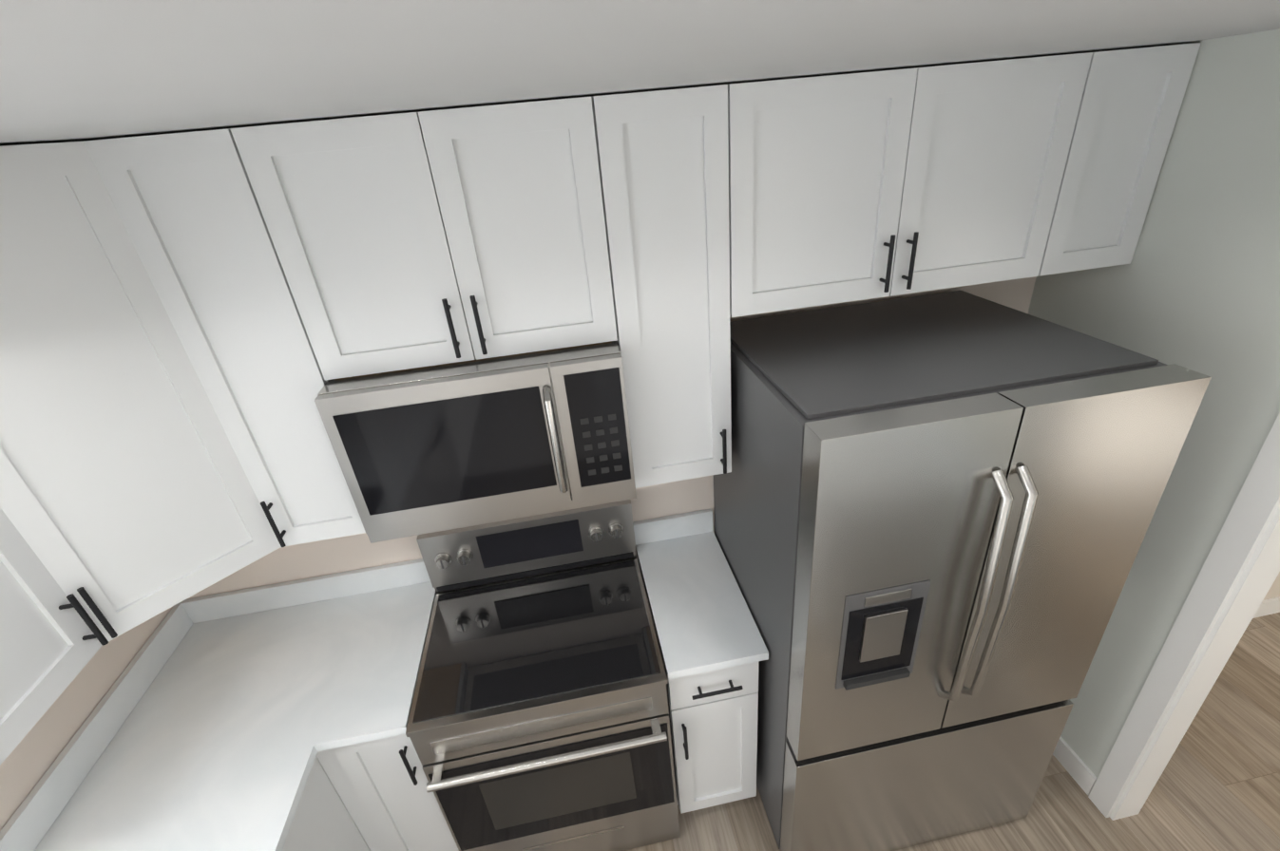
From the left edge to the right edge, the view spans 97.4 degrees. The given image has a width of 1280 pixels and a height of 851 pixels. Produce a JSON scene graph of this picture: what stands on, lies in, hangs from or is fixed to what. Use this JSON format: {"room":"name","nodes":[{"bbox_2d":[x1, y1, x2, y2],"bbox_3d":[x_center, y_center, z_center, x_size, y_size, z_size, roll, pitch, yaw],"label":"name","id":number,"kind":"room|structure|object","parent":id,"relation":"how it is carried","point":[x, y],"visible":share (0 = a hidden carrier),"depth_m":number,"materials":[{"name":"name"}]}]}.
{"room":"kitchen","nodes":[
{"label":"kitchen","id":0,"kind":"room"},
{"bbox_2d":[0,606,173,831],"bbox_3d":[-1.147,2.041,-1.209,0.120,2.440,7.350,-9,28,-6],"label":"wall","id":1,"kind":"structure","parent":0,"point":[28,761],"depth_m":1.54,"materials":[{"name":"beige paint"}]},
{"bbox_2d":[0,507,108,765],"bbox_3d":[-1.428,0.164,0.923,0.350,1.055,0.379,-9,28,-6],"label":"upper cabinet","id":2,"kind":"object","parent":1,"relation":"attached to","point":[53,640],"visible":0.98,"depth_m":1.19,"materials":[{"name":"white wood"}]},
{"bbox_2d":[0,601,193,850],"bbox_3d":[-1.210,1.839,-0.256,0.020,0.099,5.227,-9,28,-6],"label":"backsplash","id":3,"kind":"structure","parent":1,"relation":"attached to","point":[32,819],"depth_m":1.59,"materials":[{"name":"white stone"}]},
{"bbox_2d":[186,276,1036,599],"bbox_3d":[-0.067,0.166,2.154,3.300,2.440,0.120,-9,28,-6],"label":"wall","id":4,"kind":"structure","parent":0,"point":[319,558],"depth_m":2.05,"materials":[{"name":"beige paint"}]},
{"bbox_2d":[0,140,281,641],"bbox_3d":[-1.379,-0.071,1.360,0.613,1.055,0.621,-9,28,-6],"label":"upper cabinet","id":5,"kind":"object","parent":4,"relation":"attached to","point":[128,500],"visible":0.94,"depth_m":1.25,"materials":[{"name":"white wood"}]},
{"bbox_2d":[83,128,365,547],"bbox_3d":[-0.972,-0.195,1.521,0.282,1.055,0.363,-9,28,-6],"label":"upper cabinet","id":6,"kind":"object","parent":4,"relation":"attached to","point":[186,205],"visible":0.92,"depth_m":1.33,"materials":[{"name":"white wood"}]},
{"bbox_2d":[182,558,430,623],"bbox_3d":[-1.200,0.607,2.081,0.859,0.099,0.021,-9,28,-6],"label":"backsplash","id":7,"kind":"structure","parent":4,"relation":"attached to","point":[244,601],"depth_m":2.07,"materials":[{"name":"white stone"}]},
{"bbox_2d":[229,95,617,380],"bbox_3d":[-0.479,-0.485,1.466,0.758,0.575,0.363,-9,28,-6],"label":"upper cabinet","id":8,"kind":"object","parent":4,"relation":"attached to","point":[408,240],"visible":1,"depth_m":1.33,"materials":[{"name":"white wood"}]},
{"bbox_2d":[314,341,636,543],"bbox_3d":[-0.425,-0.005,1.651,0.752,0.447,0.478,-9,28,-6],"label":"microwave","id":9,"kind":"object","parent":8,"relation":"attached to","point":[439,448],"visible":0.98,"depth_m":1.47,"materials":[{"name":"silver metal"}]},
{"bbox_2d":[591,84,731,488],"bbox_3d":[0.069,-0.355,1.636,0.312,1.055,0.363,-9,28,-6],"label":"upper cabinet","id":10,"kind":"object","parent":4,"relation":"attached to","point":[663,161],"visible":1,"depth_m":1.46,"materials":[{"name":"white wood"}]},
{"bbox_2d":[727,52,1092,317],"bbox_3d":[0.659,-0.670,1.587,0.928,0.554,0.363,-9,28,-6],"label":"upper cabinet","id":11,"kind":"object","parent":4,"relation":"attached to","point":[849,187],"visible":0.94,"depth_m":1.45,"materials":[{"name":"white wood"}]},
{"bbox_2d":[1038,42,1201,275],"bbox_3d":[1.262,-0.772,1.671,0.302,0.554,0.325,-9,28,-6],"label":"upper cabinet","id":12,"kind":"object","parent":4,"relation":"attached to","point":[1131,102],"visible":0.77,"depth_m":1.52,"materials":[{"name":"white wood"}]},
{"bbox_2d":[0,0,1279,145],"bbox_3d":[2.796,0.344,-1.395,8.340,0.060,7.470,-9,28,-6],"label":"ceiling","id":13,"kind":"structure","parent":0,"point":[76,70],"depth_m":0.59,"materials":[{"name":"paint"}]},
{"bbox_2d":[623,612,1279,850],"bbox_3d":[3.007,2.548,-0.234,8.340,0.060,7.470,-9,28,-6],"label":"floor","id":14,"kind":"structure","parent":0,"point":[1216,787],"depth_m":2.11,"materials":[{"name":"brown wood"}]},
{"bbox_2d":[282,756,370,850],"bbox_3d":[-1.226,1.301,1.892,0.609,0.878,0.961,-9,28,-6],"label":"base cabinet","id":15,"kind":"object","parent":14,"relation":"on","point":[322,820],"depth_m":1.59,"materials":[{"name":"white wood"}]},
{"bbox_2d":[315,734,458,850],"bbox_3d":[-0.828,1.163,2.081,0.293,0.878,0.637,-9,28,-6],"label":"base cabinet","id":16,"kind":"object","parent":14,"relation":"on","point":[390,803],"visible":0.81,"depth_m":1.78,"materials":[{"name":"white wood"}]},
{"bbox_2d":[405,499,680,850],"bbox_3d":[-0.312,0.974,2.035,0.759,1.168,0.708,-9,28,-6],"label":"range","id":17,"kind":"object","parent":14,"relation":"on","point":[539,720],"visible":0.98,"depth_m":1.84,"materials":[{"name":"grey metal"}]},
{"bbox_2d":[636,554,758,814],"bbox_3d":[0.220,1.002,2.196,0.294,0.878,0.637,-9,28,-6],"label":"base cabinet","id":18,"kind":"object","parent":14,"relation":"on","point":[713,716],"visible":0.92,"depth_m":1.92,"materials":[{"name":"white wood"}]},
{"bbox_2d":[632,508,768,680],"bbox_3d":[0.784,0.459,2.036,1.537,0.130,0.627,-9,28,-6],"label":"countertop","id":19,"kind":"structure","parent":18,"relation":"on","point":[703,620],"depth_m":1.95,"materials":[{"name":"white stone"}]},
{"bbox_2d":[713,290,1211,850],"bbox_3d":[0.825,0.573,1.930,0.910,1.779,0.894,-9,28,-6],"label":"refrigerator","id":20,"kind":"object","parent":14,"relation":"on","point":[934,513],"visible":0.96,"depth_m":1.45,"materials":[{"name":"grey metal"}]},
{"bbox_3d":[-0.597,2.943,-1.340,0.647,0.878,2.129,-9,28,-6],"label":"base cabinet","id":21,"kind":"object","parent":14,"relation":"on","visible":0},
{"bbox_2d":[34,581,436,850],"bbox_3d":[-0.777,1.831,-0.178,0.889,0.030,5.227,-9,28,-6],"label":"countertop","id":22,"kind":"structure","parent":21,"relation":"on","point":[231,727],"depth_m":1.66,"materials":[{"name":"white stone"}]},
{"bbox_2d":[1028,28,1279,778],"bbox_3d":[2.117,1.567,-0.902,0.103,2.440,7.230,-9,28,-6],"label":"wall","id":23,"kind":"structure","parent":0,"point":[1194,285],"depth_m":1.52,"materials":[{"name":"grey paint"}]},
{"bbox_2d":[1088,412,1279,821],"bbox_3d":[1.724,0.652,1.304,0.120,2.070,0.775,-9,28,-6],"label":"trim","id":24,"kind":"structure","parent":23,"relation":"attached to","point":[1237,576],"depth_m":1.65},
{"bbox_2d":[1262,572,1279,600],"bbox_3d":[3.385,-0.304,2.420,3.677,2.440,0.380,-9,28,-6],"label":"wall","id":25,"kind":"structure","parent":0,"point":[1273,592],"depth_m":2.69,"materials":[{"name":"beige paint"}]},
{"bbox_2d":[1252,596,1279,618],"bbox_3d":[3.516,0.815,2.791,3.677,0.100,0.013,-9,28,-6],"label":"baseboard","id":26,"kind":"structure","parent":25,"relation":"attached to","point":[1270,606],"depth_m":2.73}
]}

